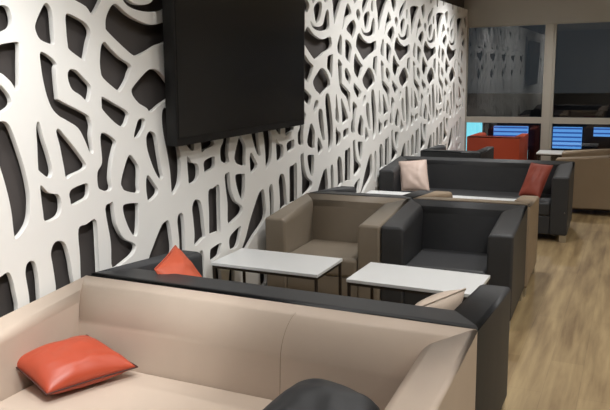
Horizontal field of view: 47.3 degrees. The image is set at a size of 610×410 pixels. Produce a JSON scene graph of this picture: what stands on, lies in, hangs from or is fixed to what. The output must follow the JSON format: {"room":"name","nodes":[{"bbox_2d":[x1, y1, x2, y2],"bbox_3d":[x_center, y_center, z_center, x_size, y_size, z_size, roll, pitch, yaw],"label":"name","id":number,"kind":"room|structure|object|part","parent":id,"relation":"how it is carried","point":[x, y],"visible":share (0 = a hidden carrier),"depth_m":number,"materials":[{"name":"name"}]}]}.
{"room":"lounge","nodes":[
{"label":"lounge","id":0,"kind":"room"},
{"bbox_2d":[0,0,463,316],"bbox_3d":[-0.470,-0.706,5.073,0.100,2.900,14.050,4,12,25],"label":"wall","id":1,"kind":"structure","parent":0,"point":[148,91],"depth_m":3.89,"materials":[{"name":"grey paint"}]},
{"bbox_2d":[0,0,467,310],"bbox_3d":[0.220,-0.804,6.190,0.192,2.590,11.214,4,12,25],"label":"wall panel","id":2,"kind":"object","parent":1,"relation":"attached to","point":[28,106],"depth_m":4.42,"materials":[{"name":"white paint"}]},
{"bbox_3d":[-0.422,-1.013,4.730,0.123,1.055,1.735,6,13,25],"label":"television","id":3,"kind":"part","parent":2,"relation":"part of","materials":[{"name":"black plastic"}]},
{"bbox_2d":[463,0,609,43],"bbox_3d":[5.610,-1.720,9.823,6.760,2.900,0.120,4,12,25],"label":"wall","id":4,"kind":"structure","parent":0,"point":[480,12],"depth_m":10.55,"materials":[{"name":"grey paint"}]},
{"bbox_2d":[464,23,553,160],"bbox_3d":[3.180,-1.665,10.945,1.305,2.255,0.120,4,12,25],"label":"window","id":5,"kind":"structure","parent":4,"relation":"in","point":[479,119],"depth_m":10.73,"materials":[{"name":"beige metal"}]},
{"bbox_2d":[548,21,609,160],"bbox_3d":[4.744,-1.558,10.237,2.215,2.255,0.082,4,12,25],"label":"window","id":6,"kind":"structure","parent":4,"relation":"in","point":[553,120],"depth_m":10.56,"materials":[{"name":"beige metal"}]},
{"bbox_2d":[504,208,609,409],"bbox_3d":[2.613,0.985,3.929,6.860,0.100,14.050,4,12,25],"label":"floor","id":7,"kind":"structure","parent":0,"point":[559,351],"depth_m":4.66,"materials":[{"name":"brown wood"}]},
{"bbox_2d":[0,275,476,409],"bbox_3d":[-0.385,0.836,2.824,1.965,0.713,0.804,4,12,25],"label":"sofa","id":8,"kind":"object","parent":7,"relation":"on","point":[190,349],"visible":0.8,"depth_m":2.90,"materials":[{"name":"beige leather"}]},
{"bbox_3d":[-1.198,0.743,3.199,0.165,0.643,0.800,4,12,25],"label":"armrest","id":9,"kind":"part","parent":8,"relation":"part of","materials":[{"name":"beige leather"}]},
{"bbox_2d":[16,335,137,394],"bbox_3d":[-0.998,0.682,3.009,0.443,0.174,0.311,-10,14,-40],"label":"cushion","id":10,"kind":"object","parent":8,"relation":"on","point":[75,362],"visible":0.99,"depth_m":2.93,"materials":[{"name":"orange leather"}]},
{"bbox_2d":[0,371,272,409],"bbox_3d":[-0.439,0.888,2.715,1.631,0.138,0.531,4,12,25],"label":"seat cushion","id":11,"kind":"object","parent":8,"relation":"on","point":[128,390],"depth_m":2.88,"materials":[{"name":"beige leather"}]},
{"bbox_2d":[263,378,379,409],"bbox_3d":[0.033,0.764,2.460,0.406,0.232,0.358,6,13,34],"label":"cushion","id":12,"kind":"object","parent":8,"relation":"on","point":[313,393],"visible":1,"depth_m":2.44,"materials":[{"name":"grey leather"}]},
{"bbox_3d":[0.429,0.859,2.439,0.165,0.643,0.800,4,12,25],"label":"armrest","id":13,"kind":"part","parent":8,"relation":"part of","materials":[{"name":"beige leather"}]},
{"bbox_2d":[211,248,342,294],"bbox_3d":[-0.180,0.603,4.633,0.765,0.485,0.410,4,12,25],"label":"coffee table","id":14,"kind":"object","parent":7,"relation":"on","point":[311,267],"visible":0.84,"depth_m":4.53,"materials":[{"name":"white laminate"}]},
{"bbox_3d":[-0.594,0.631,4.623,0.016,0.447,0.016,4,12,25],"label":"leg","id":15,"kind":"part","parent":14,"relation":"part of","materials":[{"name":"brown metal"}]},
{"bbox_3d":[-0.431,0.564,4.962,0.016,0.447,0.016,4,12,25],"label":"leg","id":16,"kind":"part","parent":14,"relation":"part of","materials":[{"name":"brown metal"}]},
{"bbox_3d":[-0.184,0.393,4.593,0.753,0.018,0.398,4,12,25],"label":"frame","id":17,"kind":"part","parent":14,"relation":"part of","materials":[{"name":"brown metal"}]},
{"bbox_3d":[0.072,0.679,4.312,0.016,0.447,0.016,4,12,25],"label":"leg","id":18,"kind":"part","parent":14,"relation":"part of","materials":[{"name":"brown metal"}]},
{"bbox_3d":[0.235,0.611,4.651,0.016,0.447,0.016,4,12,25],"label":"leg","id":19,"kind":"part","parent":14,"relation":"part of","materials":[{"name":"brown metal"}]},
{"bbox_2d":[90,250,510,409],"bbox_3d":[-0.036,0.692,3.542,1.965,0.713,0.779,4,12,25],"label":"sofa","id":20,"kind":"object","parent":7,"relation":"on","point":[486,310],"visible":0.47,"depth_m":3.13,"materials":[{"name":"grey leather"}]},
{"bbox_3d":[-0.849,0.599,3.920,0.165,0.643,0.775,4,12,25],"label":"armrest","id":21,"kind":"part","parent":20,"relation":"part of","materials":[{"name":"grey leather"}]},
{"bbox_2d":[154,245,201,276],"bbox_3d":[-0.635,0.413,3.662,0.239,0.340,0.277,2,11,17],"label":"cushion","id":22,"kind":"object","parent":20,"relation":"on","point":[176,261],"visible":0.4,"depth_m":3.62,"materials":[{"name":"orange leather"}]},
{"bbox_2d":[415,288,465,309],"bbox_3d":[0.553,0.535,3.164,0.236,0.297,0.314,9,15,43],"label":"cushion","id":23,"kind":"object","parent":20,"relation":"on","point":[451,299],"visible":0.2,"depth_m":3.10,"materials":[{"name":"beige leather"}]},
{"bbox_3d":[0.773,0.718,3.147,0.165,0.643,0.775,4,12,25],"label":"armrest","id":24,"kind":"part","parent":20,"relation":"part of","materials":[{"name":"grey leather"}]},
{"bbox_2d":[265,193,408,300],"bbox_3d":[0.265,0.342,5.350,0.885,0.713,0.779,4,12,23],"label":"armchair","id":25,"kind":"object","parent":7,"relation":"on","point":[347,227],"visible":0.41,"depth_m":5.21,"materials":[{"name":"beige leather"}]},
{"bbox_3d":[-0.065,0.286,5.487,0.165,0.643,0.775,4,12,23],"label":"armrest","id":26,"kind":"part","parent":25,"relation":"part of","materials":[{"name":"beige leather"}]},
{"bbox_3d":[0.215,0.554,5.267,0.551,0.180,0.483,4,12,23],"label":"seat","id":27,"kind":"part","parent":25,"relation":"part of","materials":[{"name":"beige leather"}]},
{"bbox_2d":[290,239,357,276],"bbox_3d":[0.214,0.395,5.240,0.551,0.138,0.506,4,12,23],"label":"seat cushion","id":28,"kind":"object","parent":25,"relation":"on","point":[347,249],"depth_m":5.17,"materials":[{"name":"beige leather"}]},
{"bbox_3d":[0.358,0.265,5.555,0.885,0.643,0.308,4,12,23],"label":"backrest","id":29,"kind":"part","parent":25,"relation":"part of","materials":[{"name":"beige leather"}]},
{"bbox_3d":[0.595,0.329,5.203,0.165,0.643,0.775,4,12,23],"label":"armrest","id":30,"kind":"part","parent":25,"relation":"part of","materials":[{"name":"beige leather"}]},
{"bbox_2d":[310,186,432,199],"bbox_3d":[0.592,0.204,6.043,0.885,0.713,0.759,4,12,23],"label":"armchair","id":31,"kind":"object","parent":7,"relation":"on","point":[341,190],"visible":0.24,"depth_m":5.80,"materials":[{"name":"grey leather"}]},
{"bbox_3d":[0.261,0.149,6.177,0.165,0.643,0.755,4,12,23],"label":"armrest","id":32,"kind":"part","parent":31,"relation":"part of","materials":[{"name":"grey leather"}]},
{"bbox_3d":[0.501,0.210,5.833,0.885,0.643,0.308,4,12,23],"label":"backrest","id":33,"kind":"part","parent":31,"relation":"part of","materials":[{"name":"grey leather"}]},
{"bbox_3d":[0.921,0.191,5.892,0.165,0.643,0.755,4,12,23],"label":"armrest","id":34,"kind":"part","parent":31,"relation":"part of","materials":[{"name":"grey leather"}]},
{"bbox_2d":[366,190,410,194],"bbox_3d":[0.955,0.144,6.931,0.765,0.485,0.410,4,12,24],"label":"coffee table","id":35,"kind":"object","parent":7,"relation":"on","point":[371,191],"visible":0.19,"depth_m":7.06,"materials":[{"name":"white metal"}]},
{"bbox_2d":[346,262,489,299],"bbox_3d":[0.682,0.669,4.208,0.765,0.485,0.410,4,12,26],"label":"coffee table","id":36,"kind":"object","parent":7,"relation":"on","point":[409,279],"visible":0.62,"depth_m":4.13,"materials":[{"name":"white metal"}]},
{"bbox_3d":[0.267,0.696,4.205,0.016,0.447,0.016,4,12,26],"label":"leg","id":37,"kind":"part","parent":36,"relation":"part of","materials":[{"name":"brown metal"}]},
{"bbox_3d":[0.437,0.629,4.541,0.016,0.447,0.016,4,12,26],"label":"leg","id":38,"kind":"part","parent":36,"relation":"part of","materials":[{"name":"brown metal"}]},
{"bbox_3d":[0.678,0.459,4.168,0.753,0.018,0.398,4,12,26],"label":"frame","id":39,"kind":"part","parent":36,"relation":"part of","materials":[{"name":"brown metal"}]},
{"bbox_2d":[381,199,527,330],"bbox_3d":[1.081,0.394,5.002,0.885,0.713,0.779,4,12,23],"label":"armchair","id":40,"kind":"object","parent":7,"relation":"on","point":[468,237],"visible":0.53,"depth_m":4.92,"materials":[{"name":"grey leather"}]},
{"bbox_3d":[0.751,0.338,5.139,0.165,0.643,0.775,4,12,23],"label":"armrest","id":41,"kind":"part","parent":40,"relation":"part of","materials":[{"name":"grey leather"}]},
{"bbox_3d":[1.031,0.606,4.919,0.551,0.180,0.483,4,12,23],"label":"seat","id":42,"kind":"part","parent":40,"relation":"part of","materials":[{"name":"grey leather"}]},
{"bbox_2d":[405,248,486,274],"bbox_3d":[1.030,0.447,4.892,0.551,0.138,0.506,4,12,23],"label":"seat cushion","id":43,"kind":"object","parent":40,"relation":"on","point":[468,260],"depth_m":4.87,"materials":[{"name":"grey leather"}]},
{"bbox_3d":[1.174,0.317,5.207,0.885,0.643,0.308,4,12,23],"label":"backrest","id":44,"kind":"part","parent":40,"relation":"part of","materials":[{"name":"grey leather"}]},
{"bbox_3d":[1.411,0.381,4.855,0.165,0.643,0.775,4,12,23],"label":"armrest","id":45,"kind":"part","parent":40,"relation":"part of","materials":[{"name":"grey leather"}]},
{"bbox_2d":[420,145,493,158],"bbox_3d":[1.953,-0.372,8.921,0.750,0.718,0.754,4,12,27],"label":"armchair","id":46,"kind":"object","parent":7,"relation":"on","point":[487,152],"visible":0.3,"depth_m":8.60,"materials":[{"name":"grey leather"}]},
{"bbox_3d":[1.671,-0.428,9.053,0.120,0.648,0.750,4,12,27],"label":"armrest","id":47,"kind":"part","parent":46,"relation":"part of","materials":[{"name":"grey leather"}]},
{"bbox_3d":[1.829,-0.359,8.676,0.750,0.648,0.209,4,12,27],"label":"backrest","id":48,"kind":"part","parent":46,"relation":"part of","materials":[{"name":"grey leather"}]},
{"bbox_3d":[2.232,-0.384,8.771,0.120,0.648,0.750,4,12,27],"label":"armrest","id":49,"kind":"part","parent":46,"relation":"part of","materials":[{"name":"grey leather"}]},
{"bbox_2d":[413,191,538,296],"bbox_3d":[1.405,0.255,5.696,0.885,0.713,0.759,4,12,23],"label":"armchair","id":50,"kind":"object","parent":7,"relation":"on","point":[532,202],"visible":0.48,"depth_m":5.41,"materials":[{"name":"beige leather"}]},
{"bbox_3d":[1.074,0.200,5.830,0.165,0.643,0.755,4,12,23],"label":"armrest","id":51,"kind":"part","parent":50,"relation":"part of","materials":[{"name":"beige leather"}]},
{"bbox_3d":[1.734,0.243,5.546,0.165,0.643,0.755,4,12,23],"label":"armrest","id":52,"kind":"part","parent":50,"relation":"part of","materials":[{"name":"beige leather"}]},
{"bbox_2d":[379,156,574,242],"bbox_3d":[1.843,-0.102,7.529,1.930,0.713,0.804,4,12,24],"label":"sofa","id":53,"kind":"object","parent":7,"relation":"on","point":[477,177],"visible":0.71,"depth_m":7.50,"materials":[{"name":"grey leather"}]},
{"bbox_3d":[1.036,-0.190,7.878,0.165,0.643,0.800,4,12,24],"label":"armrest","id":54,"kind":"part","parent":53,"relation":"part of","materials":[{"name":"grey leather"}]},
{"bbox_2d":[399,159,429,190],"bbox_3d":[1.187,-0.327,7.592,0.399,0.326,0.212,4,12,25],"label":"cushion","id":55,"kind":"object","parent":53,"relation":"on","point":[413,174],"visible":0.96,"depth_m":7.55,"materials":[{"name":"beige fabric"}]},
{"bbox_2d":[400,188,550,215],"bbox_3d":[1.792,-0.049,7.420,1.596,0.138,0.531,4,12,24],"label":"seat cushion","id":56,"kind":"object","parent":53,"relation":"on","point":[545,198],"depth_m":7.39,"materials":[{"name":"grey leather"}]},
{"bbox_3d":[1.943,-0.181,7.745,1.930,0.643,0.308,4,12,24],"label":"backrest","id":57,"kind":"part","parent":53,"relation":"part of","materials":[{"name":"grey leather"}]},
{"bbox_2d":[518,163,552,197],"bbox_3d":[2.358,-0.254,7.120,0.248,0.319,0.252,-11,15,-42],"label":"cushion","id":58,"kind":"object","parent":53,"relation":"on","point":[537,175],"visible":0.94,"depth_m":7.07,"materials":[{"name":"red leather"}]},
{"bbox_3d":[1.793,0.110,7.447,1.596,0.180,0.508,4,12,24],"label":"seat","id":59,"kind":"part","parent":53,"relation":"part of","materials":[{"name":"grey leather"}]},
{"bbox_3d":[2.650,-0.084,7.171,0.165,0.643,0.800,4,12,24],"label":"armrest","id":60,"kind":"part","parent":53,"relation":"part of","materials":[{"name":"grey leather"}]},
{"bbox_2d":[453,195,515,200],"bbox_3d":[1.666,0.199,6.578,0.765,0.485,0.410,4,12,25],"label":"coffee table","id":61,"kind":"object","parent":7,"relation":"on","point":[454,196],"visible":0.02,"depth_m":6.65,"materials":[{"name":"white metal"}]},
{"bbox_2d":[467,132,527,159],"bbox_3d":[2.892,-0.691,10.458,0.750,0.735,0.754,4,12,27],"label":"armchair","id":62,"kind":"object","parent":7,"relation":"on","point":[505,147],"visible":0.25,"depth_m":10.07,"materials":[{"name":"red leather"}]},
{"bbox_3d":[2.609,-0.747,10.591,0.120,0.665,0.750,4,12,27],"label":"armrest","id":63,"kind":"part","parent":62,"relation":"part of","materials":[{"name":"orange leather"}]},
{"bbox_3d":[3.171,-0.703,10.308,0.120,0.665,0.750,4,12,27],"label":"armrest","id":64,"kind":"part","parent":62,"relation":"part of","materials":[{"name":"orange leather"}]},
{"bbox_2d":[536,150,562,159],"bbox_3d":[3.807,-0.534,10.216,0.765,0.485,0.410,4,12,25],"label":"coffee table","id":65,"kind":"object","parent":7,"relation":"on","point":[540,152],"visible":0.39,"depth_m":10.15,"materials":[{"name":"white metal"}]},
{"bbox_3d":[3.803,-0.743,10.176,0.753,0.018,0.398,4,12,25],"label":"frame","id":66,"kind":"part","parent":65,"relation":"part of","materials":[{"name":"brown metal"}]},
{"bbox_2d":[556,149,609,210],"bbox_3d":[3.491,-0.306,8.440,0.804,0.713,0.900,4,12,25],"label":"armchair","id":67,"kind":"object","parent":7,"relation":"on","point":[591,187],"visible":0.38,"depth_m":8.05,"materials":[{"name":"beige leather"}]},
{"bbox_3d":[3.649,-0.405,8.759,0.800,0.643,0.165,4,12,25],"label":"armrest","id":68,"kind":"part","parent":67,"relation":"part of","materials":[{"name":"beige leather"}]},
{"label":"outside","id":69,"kind":"structure","parent":0,"visible":0},
{"bbox_3d":[5.470,-0.044,11.724,14.000,0.100,2.520,4,12,25],"label":"ground","id":70,"kind":"structure","parent":69,"visible":0},
{"bbox_2d":[467,93,609,160],"bbox_3d":[6.056,-1.188,12.804,18.000,1.720,0.300,4,12,25],"label":"facade","id":71,"kind":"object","parent":70,"relation":"on","point":[582,105],"depth_m":13.31,"materials":[{"name":"black"}]},
{"bbox_2d":[466,122,483,150],"bbox_3d":[3.272,-1.276,13.899,0.570,0.820,0.100,4,12,25],"label":"light panel","id":72,"kind":"object","parent":71,"relation":"attached to","point":[472,127],"visible":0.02,"depth_m":13.78,"materials":[{"name":"blue"}]},
{"bbox_2d":[493,126,527,136],"bbox_3d":[3.990,-1.329,13.523,0.640,0.400,0.115,4,12,25],"label":"blind","id":73,"kind":"object","parent":71,"relation":"attached to","point":[513,131],"visible":0.46,"depth_m":13.48,"materials":[{"name":"blue plastic"}]},
{"bbox_2d":[552,127,581,148],"bbox_3d":[4.926,-1.262,13.086,0.510,0.400,0.115,4,12,25],"label":"blind","id":74,"kind":"object","parent":71,"relation":"attached to","point":[563,137],"visible":1,"depth_m":13.05,"materials":[{"name":"blue plastic"}]},
{"bbox_2d":[593,127,609,136],"bbox_3d":[5.603,-1.332,12.748,0.590,0.160,0.115,4,12,25],"label":"blind","id":75,"kind":"object","parent":71,"relation":"attached to","point":[598,131],"visible":1,"depth_m":12.78,"materials":[{"name":"blue plastic"}]}
]}

